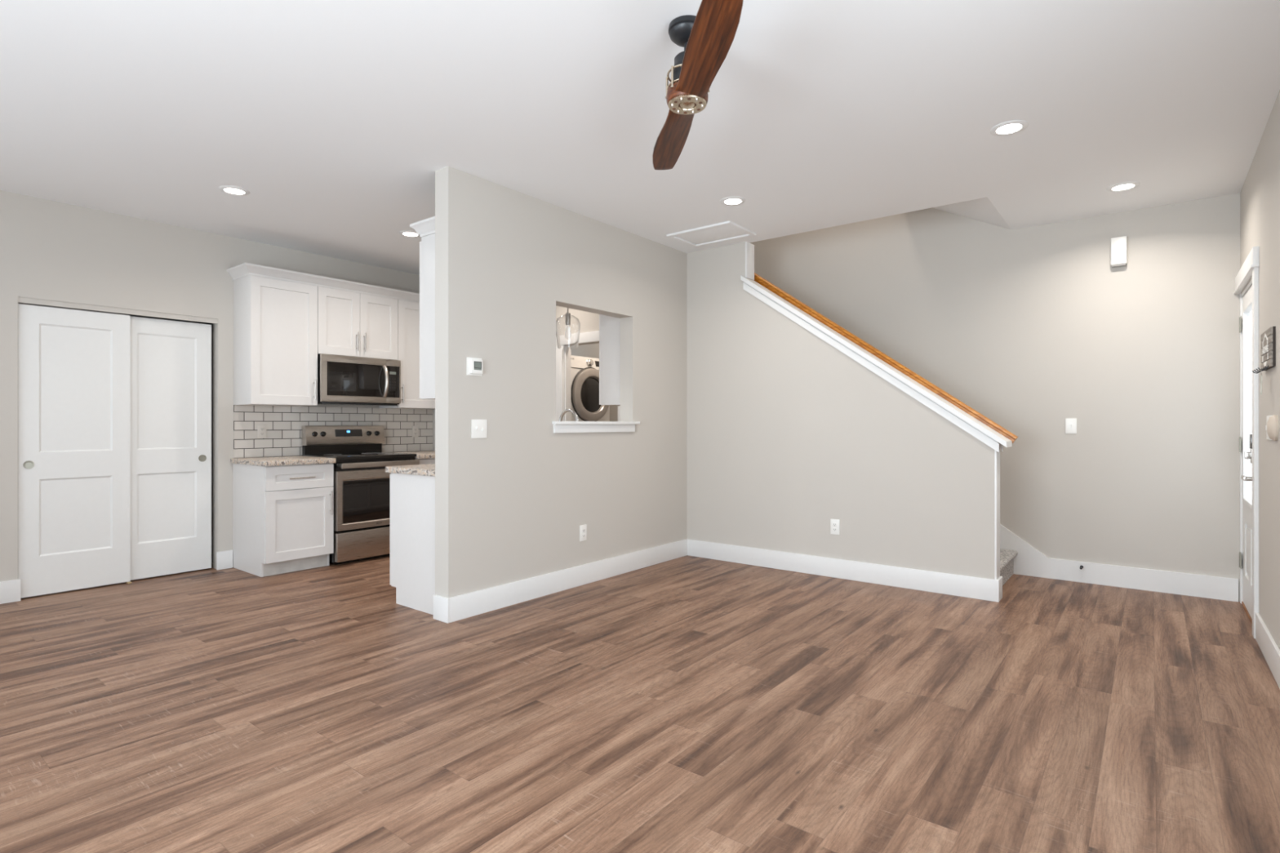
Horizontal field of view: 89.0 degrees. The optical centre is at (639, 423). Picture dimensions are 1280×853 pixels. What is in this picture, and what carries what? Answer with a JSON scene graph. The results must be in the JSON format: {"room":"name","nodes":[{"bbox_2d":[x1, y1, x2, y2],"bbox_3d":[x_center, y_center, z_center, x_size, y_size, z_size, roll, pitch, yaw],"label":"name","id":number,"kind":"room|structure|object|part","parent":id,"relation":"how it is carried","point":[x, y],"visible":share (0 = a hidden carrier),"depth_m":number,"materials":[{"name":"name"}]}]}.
{"room":"empty living room","nodes":[
{"label":"empty living room","id":0,"kind":"room"},
{"bbox_2d":[17,302,213,554],"bbox_3d":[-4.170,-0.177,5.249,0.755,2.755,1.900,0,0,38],"label":"door frame","id":1,"kind":"structure","parent":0,"point":[131,315],"depth_m":5.99,"materials":[{"name":"paint"}]},
{"bbox_2d":[0,190,424,582],"bbox_3d":[-3.723,-0.177,5.114,0.115,2.755,6.440,0,0,38],"label":"wall","id":2,"kind":"structure","parent":0,"point":[50,250],"depth_m":4.86,"materials":[{"name":"paint"}]},
{"bbox_2d":[17,303,129,598],"bbox_3d":[-4.043,0.187,4.672,0.036,2.002,0.616,0,0,38],"label":"door","id":3,"kind":"structure","parent":2,"relation":"in","point":[73,366],"depth_m":4.65,"materials":[{"name":"paint"}]},
{"bbox_3d":[-4.189,0.282,4.461,0.004,0.057,0.057,0,0,38],"label":"finger pull","id":4,"kind":"part","parent":3,"relation":"part of","materials":[{"name":"silver metal"}]},
{"bbox_2d":[0,550,232,604],"bbox_3d":[-4.528,1.126,3.984,0.015,0.148,3.668,0,0,38],"label":"baseboard","id":5,"kind":"structure","parent":2,"relation":"attached to","point":[10,590],"depth_m":4.39,"materials":[{"name":"paint"}]},
{"bbox_2d":[17,297,217,324],"bbox_3d":[-3.886,-0.841,4.914,0.107,0.038,1.200,0,0,38],"label":"trim","id":6,"kind":"structure","parent":2,"relation":"attached to","point":[20,300],"depth_m":4.81,"materials":[{"name":"paint"}]},
{"bbox_2d":[129,315,211,580],"bbox_3d":[-3.729,0.187,5.134,0.036,2.002,0.604,0,0,38],"label":"door","id":7,"kind":"structure","parent":2,"relation":"in","point":[171,361],"depth_m":5.14,"materials":[{"name":"paint"}]},
{"bbox_3d":[-3.569,0.282,5.311,0.004,0.057,0.057,0,0,38],"label":"finger pull","id":8,"kind":"part","parent":7,"relation":"part of","materials":[{"name":"silver metal"}]},
{"bbox_2d":[233,275,317,406],"bbox_3d":[-3.079,-0.681,5.529,0.381,1.051,0.535,0,0,38],"label":"upper cabinet","id":9,"kind":"object","parent":2,"relation":"attached to","point":[275,321],"visible":1,"depth_m":5.40,"materials":[{"name":"paint"}]},
{"bbox_3d":[-2.801,-0.293,5.605,0.038,0.175,0.012,0,0,38],"label":"handle","id":10,"kind":"part","parent":9,"relation":"part of","materials":[{"name":"silver metal"}]},
{"bbox_2d":[226,262,419,302],"bbox_3d":[-2.674,-1.237,6.052,0.374,0.082,1.962,0,0,38],"label":"crown molding","id":11,"kind":"structure","parent":9,"relation":"attached to","point":[244,269],"depth_m":5.64,"materials":[{"name":"paint"}]},
{"bbox_2d":[233,404,432,457],"bbox_3d":[-2.801,0.066,6.185,0.009,0.444,1.909,0,0,38],"label":"backsplash","id":12,"kind":"structure","parent":2,"relation":"attached to","point":[284,424],"depth_m":5.88,"materials":[{"name":"tile"}]},
{"bbox_2d":[257,424,266,438],"bbox_3d":[-3.250,0.067,5.599,0.009,0.118,0.072,0,0,38],"label":"wall outlet","id":13,"kind":"object","parent":12,"relation":"attached to","point":[261,428],"visible":1,"depth_m":5.59,"materials":[{"name":"beige plastic"}]},
{"bbox_2d":[412,426,418,437],"bbox_3d":[-2.335,0.082,6.764,0.009,0.118,0.072,0,0,38],"label":"wall outlet","id":14,"kind":"object","parent":12,"relation":"attached to","point":[415,428],"visible":1,"depth_m":6.76,"materials":[{"name":"beige plastic"}]},
{"bbox_2d":[317,286,397,359],"bbox_3d":[-2.677,-0.906,6.040,0.381,0.601,0.763,0,0,38],"label":"upper cabinet","id":15,"kind":"object","parent":2,"relation":"attached to","point":[353,324],"visible":0.8,"depth_m":5.91,"materials":[{"name":"paint"}]},
{"bbox_3d":[-2.683,-0.900,5.802,0.020,0.581,0.378,0,0,38],"label":"door","id":16,"kind":"part","parent":15,"relation":"part of","materials":[{"name":"paint"}]},
{"bbox_3d":[-2.564,-0.744,5.907,0.038,0.175,0.012,0,0,38],"label":"handle","id":17,"kind":"part","parent":15,"relation":"part of","materials":[{"name":"silver metal"}]},
{"bbox_2d":[317,353,400,406],"bbox_3d":[-2.644,-0.388,6.015,0.444,0.431,0.756,0,0,38],"label":"microwave","id":18,"kind":"object","parent":15,"relation":"attached to","point":[342,380],"visible":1,"depth_m":5.88,"materials":[{"name":"silver metal"}]},
{"bbox_3d":[-2.557,-0.394,5.884,0.017,0.294,0.558,0,0,38],"label":"door glass","id":19,"kind":"part","parent":18,"relation":"part of","materials":[{"name":"black glass"}]},
{"bbox_3d":[-2.369,-0.393,6.062,0.071,0.304,0.026,0,0,38],"label":"handle","id":20,"kind":"part","parent":18,"relation":"part of","materials":[{"name":"silver metal"}]},
{"bbox_3d":[-2.338,-0.398,6.162,0.022,0.411,0.147,0,0,38],"label":"control frame","id":21,"kind":"part","parent":18,"relation":"part of","materials":[{"name":"silver metal"}]},
{"bbox_3d":[-2.520,-0.744,5.962,0.038,0.175,0.012,0,0,38],"label":"handle","id":22,"kind":"part","parent":15,"relation":"part of","materials":[{"name":"silver metal"}]},
{"bbox_3d":[-2.447,-0.900,6.102,0.020,0.581,0.378,0,0,38],"label":"door","id":23,"kind":"part","parent":15,"relation":"part of","materials":[{"name":"paint"}]},
{"bbox_2d":[378,299,435,408],"bbox_3d":[-2.252,-0.679,6.581,0.381,1.055,0.608,0,0,38],"label":"upper cabinet","id":24,"kind":"object","parent":2,"relation":"attached to","point":[408,312],"visible":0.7,"depth_m":6.36,"materials":[{"name":"paint"}]},
{"bbox_3d":[-2.283,-0.289,6.264,0.038,0.175,0.012,0,0,38],"label":"handle","id":25,"kind":"part","parent":24,"relation":"part of","materials":[{"name":"silver metal"}]},
{"bbox_3d":[-2.140,-0.673,6.493,0.020,1.035,0.605,0,0,38],"label":"door","id":26,"kind":"part","parent":24,"relation":"part of","materials":[{"name":"paint"}]},
{"bbox_2d":[432,408,435,450],"bbox_3d":[-1.885,-0.177,6.753,0.750,2.755,0.112,0,0,38],"label":"wall","id":27,"kind":"structure","parent":0,"point":[433,410],"depth_m":6.92,"materials":[{"name":"paint"}]},
{"bbox_2d":[435,166,686,598],"bbox_3d":[-0.418,-0.177,4.981,0.135,2.755,2.565,0,0,38],"label":"wall partition","id":28,"kind":"structure","parent":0,"point":[512,504],"depth_m":4.51,"materials":[{"name":"paint"}]},
{"bbox_2d":[409,216,435,237],"bbox_3d":[-1.127,-1.267,4.477,0.355,0.082,0.793,0,0,38],"label":"crown molding","id":29,"kind":"structure","parent":28,"relation":"attached to","point":[426,227],"depth_m":4.21,"materials":[{"name":"paint"}]},
{"bbox_2d":[419,233,435,399],"bbox_3d":[-1.114,-0.694,4.500,0.363,1.063,0.742,0,0,38],"label":"upper cabinet","id":30,"kind":"object","parent":28,"relation":"attached to","point":[427,245],"visible":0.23,"depth_m":4.24,"materials":[{"name":"paint"}]},
{"bbox_3d":[-1.219,-0.683,4.582,0.020,1.034,0.739,0,0,38],"label":"door","id":31,"kind":"part","parent":30,"relation":"part of","materials":[{"name":"paint"}]},
{"bbox_2d":[466,357,482,376],"bbox_3d":[-1.029,-0.356,4.071,0.029,0.112,0.114,0,0,38],"label":"thermostat","id":32,"kind":"object","parent":28,"relation":"attached to","point":[474,366],"visible":1,"depth_m":4.05,"materials":[{"name":"white plastic"}]},
{"bbox_2d":[471,419,487,438],"bbox_3d":[-1.009,0.033,4.104,0.018,0.118,0.118,0,0,38],"label":"light switch","id":33,"kind":"object","parent":28,"relation":"attached to","point":[479,427],"visible":1,"depth_m":4.11,"materials":[{"name":"white plastic"}]},
{"bbox_2d":[433,538,687,622],"bbox_3d":[-0.417,1.126,4.970,0.150,0.148,2.580,0,0,38],"label":"baseboard","id":34,"kind":"structure","parent":28,"relation":"attached to","point":[446,610],"depth_m":4.55,"materials":[{"name":"paint"}]},
{"bbox_2d":[579,524,586,541],"bbox_3d":[-0.422,0.815,4.859,0.009,0.118,0.072,0,0,38],"label":"wall outlet","id":35,"kind":"object","parent":28,"relation":"attached to","point":[583,528],"visible":1,"depth_m":4.86,"materials":[{"name":"white plastic"}]},
{"bbox_2d":[551,421,639,433],"bbox_3d":[-0.367,0.025,5.019,0.187,0.084,0.961,0,0,38],"label":"sill","id":36,"kind":"structure","parent":28,"relation":"attached to","point":[558,426],"depth_m":4.92,"materials":[{"name":"paint"}]},
{"bbox_2d":[599,314,620,405],"bbox_3d":[-0.046,-0.694,5.858,0.363,1.063,0.645,0,0,38],"label":"upper cabinet","id":37,"kind":"object","parent":28,"relation":"attached to","point":[609,326],"visible":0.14,"depth_m":5.62,"materials":[{"name":"paint"}]},
{"bbox_3d":[-0.151,-0.683,5.941,0.020,1.034,0.642,0,0,38],"label":"door","id":38,"kind":"part","parent":37,"relation":"part of","materials":[{"name":"paint"}]},
{"bbox_2d":[0,554,1279,852],"bbox_3d":[-1.086,1.260,3.716,7.500,0.120,7.700,0,0,38],"label":"floor","id":39,"kind":"structure","parent":0,"point":[686,704],"depth_m":2.62,"materials":[{"name":"wood"}]},
{"bbox_2d":[232,462,333,577],"bbox_3d":[-2.970,0.766,5.438,0.666,0.868,0.536,0,0,38],"label":"base cabinet","id":40,"kind":"object","parent":39,"relation":"on","point":[283,515],"visible":0.99,"depth_m":5.25,"materials":[{"name":"paint"}]},
{"bbox_2d":[230,455,335,466],"bbox_3d":[-2.976,0.309,5.432,0.663,0.042,0.562,0,0,38],"label":"countertop","id":41,"kind":"structure","parent":40,"relation":"on","point":[295,460],"depth_m":5.28,"materials":[{"name":"stone"}]},
{"bbox_3d":[-2.745,0.432,5.263,0.020,0.188,0.530,0,0,38],"label":"drawer","id":42,"kind":"part","parent":40,"relation":"part of","materials":[{"name":"paint"}]},
{"bbox_3d":[-2.745,0.809,5.263,0.020,0.558,0.530,0,0,38],"label":"door","id":43,"kind":"part","parent":40,"relation":"part of","materials":[{"name":"paint"}]},
{"bbox_3d":[-2.723,0.436,5.244,0.038,0.012,0.200,0,0,38],"label":"handle","id":44,"kind":"part","parent":40,"relation":"part of","materials":[{"name":"silver metal"}]},
{"bbox_3d":[-2.577,0.660,5.428,0.038,0.200,0.012,0,0,38],"label":"handle","id":45,"kind":"part","parent":40,"relation":"part of","materials":[{"name":"silver metal"}]},
{"bbox_2d":[302,425,419,564],"bbox_3d":[-2.534,0.609,5.930,0.686,1.182,0.758,0,0,38],"label":"range","id":46,"kind":"object","parent":39,"relation":"on","point":[362,483],"visible":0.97,"depth_m":5.72,"materials":[{"name":"silver metal"}]},
{"bbox_3d":[-2.917,0.095,5.851,0.039,0.047,0.047,0,0,38],"label":"knob","id":47,"kind":"part","parent":46,"relation":"part of","materials":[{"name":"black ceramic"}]},
{"bbox_3d":[-2.871,0.095,5.910,0.039,0.047,0.047,0,0,38],"label":"knob","id":48,"kind":"part","parent":46,"relation":"part of","materials":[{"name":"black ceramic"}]},
{"bbox_3d":[-2.766,0.106,6.112,0.087,0.177,0.754,0,0,38],"label":"control panel","id":49,"kind":"part","parent":46,"relation":"part of","materials":[{"name":"silver metal"}]},
{"bbox_2d":[302,452,416,460],"bbox_3d":[-2.557,0.292,5.947,0.628,0.026,0.758,0,0,38],"label":"cooktop","id":50,"kind":"object","parent":46,"relation":"in","point":[338,455],"depth_m":5.84,"materials":[{"name":"black glass"}]},
{"bbox_3d":[-2.322,1.044,5.763,0.050,0.243,0.752,0,0,38],"label":"drawer","id":51,"kind":"part","parent":46,"relation":"part of","materials":[{"name":"silver metal"}]},
{"bbox_3d":[-2.322,0.652,5.763,0.050,0.499,0.752,0,0,38],"label":"oven door","id":52,"kind":"part","parent":46,"relation":"part of","materials":[{"name":"silver metal"}]},
{"bbox_3d":[-2.599,0.095,6.256,0.039,0.047,0.047,0,0,38],"label":"knob","id":53,"kind":"part","parent":46,"relation":"part of","materials":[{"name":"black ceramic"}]},
{"bbox_3d":[-2.343,0.355,5.779,0.033,0.100,0.746,0,0,38],"label":"panel","id":54,"kind":"part","parent":46,"relation":"part of","materials":[{"name":"silver metal"}]},
{"bbox_3d":[-2.548,0.095,6.321,0.039,0.047,0.047,0,0,38],"label":"knob","id":55,"kind":"part","parent":46,"relation":"part of","materials":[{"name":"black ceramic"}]},
{"bbox_3d":[-2.301,0.355,5.755,0.103,0.046,0.732,0,0,38],"label":"handle","id":56,"kind":"part","parent":46,"relation":"part of","materials":[{"name":"silver metal"}]},
{"bbox_2d":[390,472,435,614],"bbox_3d":[-0.706,0.766,5.216,0.607,0.868,2.510,0,0,38],"label":"base cabinet","id":57,"kind":"object","parent":39,"relation":"on","point":[412,497],"visible":0.07,"depth_m":4.22,"materials":[{"name":"paint"}]},
{"bbox_3d":[-1.489,0.713,4.634,0.020,0.750,0.622,0,0,38],"label":"door","id":58,"kind":"part","parent":57,"relation":"part of","materials":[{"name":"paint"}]},
{"bbox_2d":[385,463,435,476],"bbox_3d":[-0.706,0.309,5.203,0.591,0.042,2.532,0,0,38],"label":"countertop","id":59,"kind":"structure","parent":57,"relation":"on","point":[428,469],"depth_m":4.25,"materials":[{"name":"stone"}]},
{"bbox_2d":[559,408,578,421],"bbox_3d":[-0.557,0.084,5.169,0.226,0.408,0.126,0,0,13],"label":"kitchen faucet","id":60,"kind":"object","parent":59,"relation":"on","point":[566,411],"visible":0.4,"depth_m":5.17,"materials":[{"name":"silver metal"}]},
{"bbox_2d":[414,457,435,464],"bbox_3d":[-2.139,0.766,6.494,0.666,0.868,0.602,0,0,38],"label":"base cabinet","id":61,"kind":"object","parent":39,"relation":"on","point":[422,461],"visible":0.02,"depth_m":6.17,"materials":[{"name":"paint"}]},
{"bbox_2d":[393,450,435,458],"bbox_3d":[-2.141,0.309,6.494,0.663,0.042,0.608,0,0,38],"label":"countertop","id":62,"kind":"structure","parent":61,"relation":"on","point":[426,454],"depth_m":6.20,"materials":[{"name":"stone"}]},
{"bbox_3d":[-1.915,0.432,6.318,0.020,0.188,0.596,0,0,38],"label":"drawer","id":63,"kind":"part","parent":61,"relation":"part of","materials":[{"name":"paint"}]},
{"bbox_2d":[1000,548,1017,585],"bbox_3d":[1.747,0.345,5.621,2.525,1.710,0.863,0,0,38],"label":"staircase","id":64,"kind":"structure","parent":39,"relation":"on","point":[1006,556],"depth_m":4.96,"materials":[{"name":"carpet"}]},
{"bbox_2d":[1241,601,1252,623],"bbox_3d":[3.821,1.191,3.970,0.158,0.018,0.799,0,0,38],"label":"threshold","id":65,"kind":"object","parent":39,"relation":"on","point":[1242,603],"visible":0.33,"depth_m":4.09,"materials":[{"name":"brown wood"}]},
{"bbox_3d":[-0.816,0.711,7.564,0.768,0.978,0.686,0,0,38],"label":"washer","id":66,"kind":"object","parent":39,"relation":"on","visible":0},
{"bbox_2d":[570,355,609,421],"bbox_3d":[-0.816,-0.269,7.564,0.768,0.978,0.686,0,0,38],"label":"dryer","id":67,"kind":"object","parent":66,"relation":"on","point":[584,371],"visible":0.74,"depth_m":7.26,"materials":[{"name":"white plastic"}]},
{"bbox_3d":[-0.588,-0.688,7.385,0.068,0.140,0.684,0,0,38],"label":"control panel","id":68,"kind":"part","parent":67,"relation":"part of","materials":[{"name":"white plastic"}]},
{"bbox_3d":[-0.531,-0.325,7.341,0.032,0.398,0.398,0,0,38],"label":"door glass","id":69,"kind":"part","parent":67,"relation":"part of","materials":[{"name":"black glass"}]},
{"bbox_2d":[0,0,1279,275],"bbox_3d":[-1.086,-1.897,3.716,7.500,0.685,7.700,0,0,38],"label":"ceiling","id":70,"kind":"structure","parent":0,"point":[338,119],"depth_m":3.21,"materials":[{"name":"paint"}]},
{"bbox_2d":[218,185,249,195],"bbox_3d":[-2.705,-1.552,4.342,0.176,0.007,0.176,0,0,38],"label":"recessed light","id":71,"kind":"object","parent":70,"relation":"in","point":[233,190],"visible":1,"depth_m":4.33,"materials":[{"name":"paint"}]},
{"bbox_2d":[399,230,419,237],"bbox_3d":[-1.880,-1.552,5.330,0.176,0.007,0.176,0,0,38],"label":"recessed light","id":72,"kind":"object","parent":70,"relation":"in","point":[407,233],"visible":0.91,"depth_m":5.32,"materials":[{"name":"paint"}]},
{"bbox_2d":[555,307,580,349],"bbox_3d":[-0.576,-1.077,5.197,0.198,0.955,0.198,0,0,38],"label":"pendant light","id":73,"kind":"object","parent":70,"relation":"hanging from","point":[567,326],"visible":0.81,"depth_m":5.12,"materials":[{"name":"clear glass"}]},
{"bbox_2d":[652,0,742,169],"bbox_3d":[0.185,-1.397,2.550,0.164,0.317,1.400,0,0,-7],"label":"ceiling fan","id":74,"kind":"object","parent":70,"relation":"hanging from","point":[707,37],"visible":1,"depth_m":2.41,"materials":[{"name":"brown wood"}]},
{"bbox_3d":[0.141,-1.267,2.912,0.140,0.042,0.670,0,0,-6],"label":"blade","id":75,"kind":"part","parent":74,"relation":"part of","materials":[{"name":"brown wood"}]},
{"bbox_3d":[0.185,-1.247,2.550,0.152,0.014,0.152,0,0,38],"label":"hub plate","id":76,"kind":"part","parent":74,"relation":"part of","materials":[{"name":"silver metal"}]},
{"bbox_3d":[0.230,-1.267,2.187,0.140,0.042,0.670,0,0,-6],"label":"blade","id":77,"kind":"part","parent":74,"relation":"part of","materials":[{"name":"brown wood"}]},
{"bbox_2d":[666,221,756,247],"bbox_3d":[0.585,-1.547,5.340,0.600,0.016,0.430,0,0,38],"label":"ceiling panel","id":78,"kind":"object","parent":70,"relation":"attached to","point":[726,231],"visible":1,"depth_m":5.34,"materials":[{"name":"paint"}]},
{"bbox_3d":[0.585,-1.552,5.340,0.504,0.006,0.334,0,0,38],"label":"panel","id":79,"kind":"part","parent":78,"relation":"part of","materials":[{"name":"paint"}]},
{"bbox_2d":[720,196,745,205],"bbox_3d":[0.648,-1.552,4.545,0.176,0.007,0.176,0,0,38],"label":"recessed light","id":80,"kind":"object","parent":70,"relation":"in","point":[730,201],"visible":1,"depth_m":4.54,"materials":[{"name":"paint"}]},
{"bbox_2d":[990,120,1028,135],"bbox_3d":[1.940,-1.552,3.423,0.176,0.007,0.176,0,0,38],"label":"recessed light","id":81,"kind":"object","parent":70,"relation":"in","point":[1010,127],"visible":1,"depth_m":3.41,"materials":[{"name":"paint"}]},
{"bbox_2d":[1106,181,1140,191],"bbox_3d":[3.168,-1.552,4.269,0.176,0.007,0.176,0,0,38],"label":"recessed light","id":82,"kind":"object","parent":70,"relation":"in","point":[1123,186],"visible":1,"depth_m":4.26,"materials":[{"name":"paint"}]},
{"bbox_2d":[555,242,994,579],"bbox_3d":[0.348,-0.177,6.089,5.311,2.755,0.125,0,0,38],"label":"wall","id":83,"kind":"structure","parent":0,"point":[788,435],"depth_m":5.23,"materials":[{"name":"paint"}]},
{"bbox_2d":[555,330,620,421],"bbox_3d":[-0.486,0.130,6.732,0.985,2.140,0.149,0,0,38],"label":"door frame","id":84,"kind":"structure","parent":83,"relation":"attached to","point":[562,356],"depth_m":6.95,"materials":[{"name":"paint"}]},
{"bbox_2d":[745,241,754,279],"bbox_3d":[0.948,-1.402,5.617,0.014,0.306,0.137,0,0,38],"label":"trim","id":85,"kind":"structure","parent":83,"relation":"attached to","point":[749,248],"depth_m":5.60,"materials":[{"name":"paint"}]},
{"bbox_2d":[831,519,839,534],"bbox_3d":[1.522,0.806,5.081,0.072,0.118,0.009,0,0,38],"label":"wall outlet","id":86,"kind":"object","parent":83,"relation":"attached to","point":[835,523],"visible":1,"depth_m":5.08,"materials":[{"name":"white plastic"}]},
{"bbox_2d":[687,538,1002,602],"bbox_3d":[1.463,1.126,5.204,2.517,0.148,0.140,0,0,38],"label":"baseboard","id":87,"kind":"structure","parent":83,"relation":"attached to","point":[971,587],"depth_m":4.97,"materials":[{"name":"paint"}]},
{"bbox_2d":[740,275,1012,452],"bbox_3d":[1.709,-0.535,5.015,1.999,1.458,0.211,0,0,38],"label":"trim","id":88,"kind":"structure","parent":83,"relation":"attached to","point":[984,433],"depth_m":4.85,"materials":[{"name":"paint"}]},
{"bbox_2d":[753,272,1017,443],"bbox_3d":[1.574,-0.781,5.271,2.587,1.836,0.116,0,0,38],"label":"handrail","id":89,"kind":"object","parent":83,"relation":"attached to","point":[757,278],"visible":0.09,"depth_m":5.03,"materials":[{"name":"brown wood"}]},
{"bbox_2d":[994,444,999,579],"bbox_3d":[2.441,0.673,4.445,0.012,1.054,0.133,0,0,38],"label":"trim","id":90,"kind":"structure","parent":83,"relation":"attached to","point":[997,455],"depth_m":4.40,"materials":[{"name":"paint"}]},
{"bbox_2d":[570,192,1239,601],"bbox_3d":[1.239,-1.250,6.674,7.499,4.900,0.130,0,0,38],"label":"wall","id":91,"kind":"structure","parent":0,"point":[1033,329],"depth_m":4.92,"materials":[{"name":"paint"}]},
{"bbox_2d":[1065,417,1076,433],"bbox_3d":[3.290,0.018,4.968,0.072,0.118,0.018,0,0,38],"label":"light switch","id":92,"kind":"object","parent":91,"relation":"attached to","point":[1070,423],"visible":1,"depth_m":4.97,"materials":[{"name":"white plastic"}]},
{"bbox_2d":[1000,524,1238,601],"bbox_3d":[2.515,0.154,5.579,3.859,2.093,0.016,0,0,38],"label":"baseboard","id":93,"kind":"structure","parent":91,"relation":"attached to","point":[1028,561],"depth_m":4.80,"materials":[{"name":"paint"}]},
{"bbox_2d":[1111,235,1127,267],"bbox_3d":[3.510,-1.257,4.771,0.094,0.210,0.055,0,0,38],"label":"door chime","id":94,"kind":"object","parent":91,"relation":"attached to","point":[1118,245],"visible":1,"depth_m":4.75,"materials":[{"name":"white plastic"}]},
{"bbox_2d":[1240,90,1279,649],"bbox_3d":[1.841,-0.177,1.478,0.130,2.755,7.600,0,0,38],"label":"wall","id":95,"kind":"structure","parent":0,"point":[1260,194],"depth_m":3.36,"materials":[{"name":"paint"}]},
{"bbox_2d":[1239,284,1252,618],"bbox_3d":[3.770,0.171,4.037,0.100,2.014,0.837,0,0,38],"label":"door","id":96,"kind":"structure","parent":95,"relation":"in","point":[1246,477],"depth_m":4.18,"materials":[{"name":"paint"}]},
{"bbox_3d":[3.560,0.320,3.805,0.056,0.064,0.147,0,0,38],"label":"handle","id":97,"kind":"part","parent":96,"relation":"part of","materials":[{"name":"silver metal"}]},
{"bbox_3d":[3.762,-0.117,3.991,0.056,1.255,0.545,0,0,38],"label":"glass frame","id":98,"kind":"part","parent":96,"relation":"part of","materials":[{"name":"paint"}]},
{"bbox_3d":[3.768,-0.117,3.986,0.007,1.195,0.485,0,0,38],"label":"glass pane","id":99,"kind":"part","parent":96,"relation":"part of","materials":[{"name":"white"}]},
{"bbox_2d":[1233,246,1259,638],"bbox_3d":[3.776,0.107,3.967,0.164,2.185,0.990,0,0,38],"label":"door frame","id":100,"kind":"structure","parent":95,"relation":"attached to","point":[1250,268],"depth_m":3.65,"materials":[{"name":"paint"}]},
{"bbox_2d":[1252,326,1275,373],"bbox_3d":[3.142,-0.364,3.285,0.058,0.207,0.352,0,0,38],"label":"key rack","id":101,"kind":"object","parent":95,"relation":"attached to","point":[1268,339],"visible":1,"depth_m":3.20,"materials":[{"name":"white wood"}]},
{"bbox_2d":[1260,370,1262,395],"bbox_3d":[3.111,-0.207,3.260,0.003,0.123,0.040,0,0,38],"label":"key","id":102,"kind":"object","parent":101,"relation":"hanging from","point":[1261,371],"visible":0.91,"depth_m":3.26,"materials":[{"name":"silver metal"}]},
{"bbox_2d":[1255,612,1279,688],"bbox_3d":[1.436,1.126,1.080,0.015,0.148,6.474,0,0,38],"label":"baseboard","id":103,"kind":"structure","parent":95,"relation":"attached to","point":[1267,644],"depth_m":3.23,"materials":[{"name":"paint"}]},
{"bbox_2d":[1266,414,1279,440],"bbox_3d":[2.907,0.019,2.968,0.035,0.114,0.383,0,0,38],"label":"light switch","id":104,"kind":"object","parent":95,"relation":"attached to","point":[1272,427],"visible":1,"depth_m":2.98,"materials":[{"name":"white plastic"}]},
{"bbox_3d":[3.135,0.021,3.234,0.006,0.121,0.260,0,0,38],"label":"wall plate","id":105,"kind":"part","parent":104,"relation":"part of","materials":[{"name":"white plastic"}]}
]}

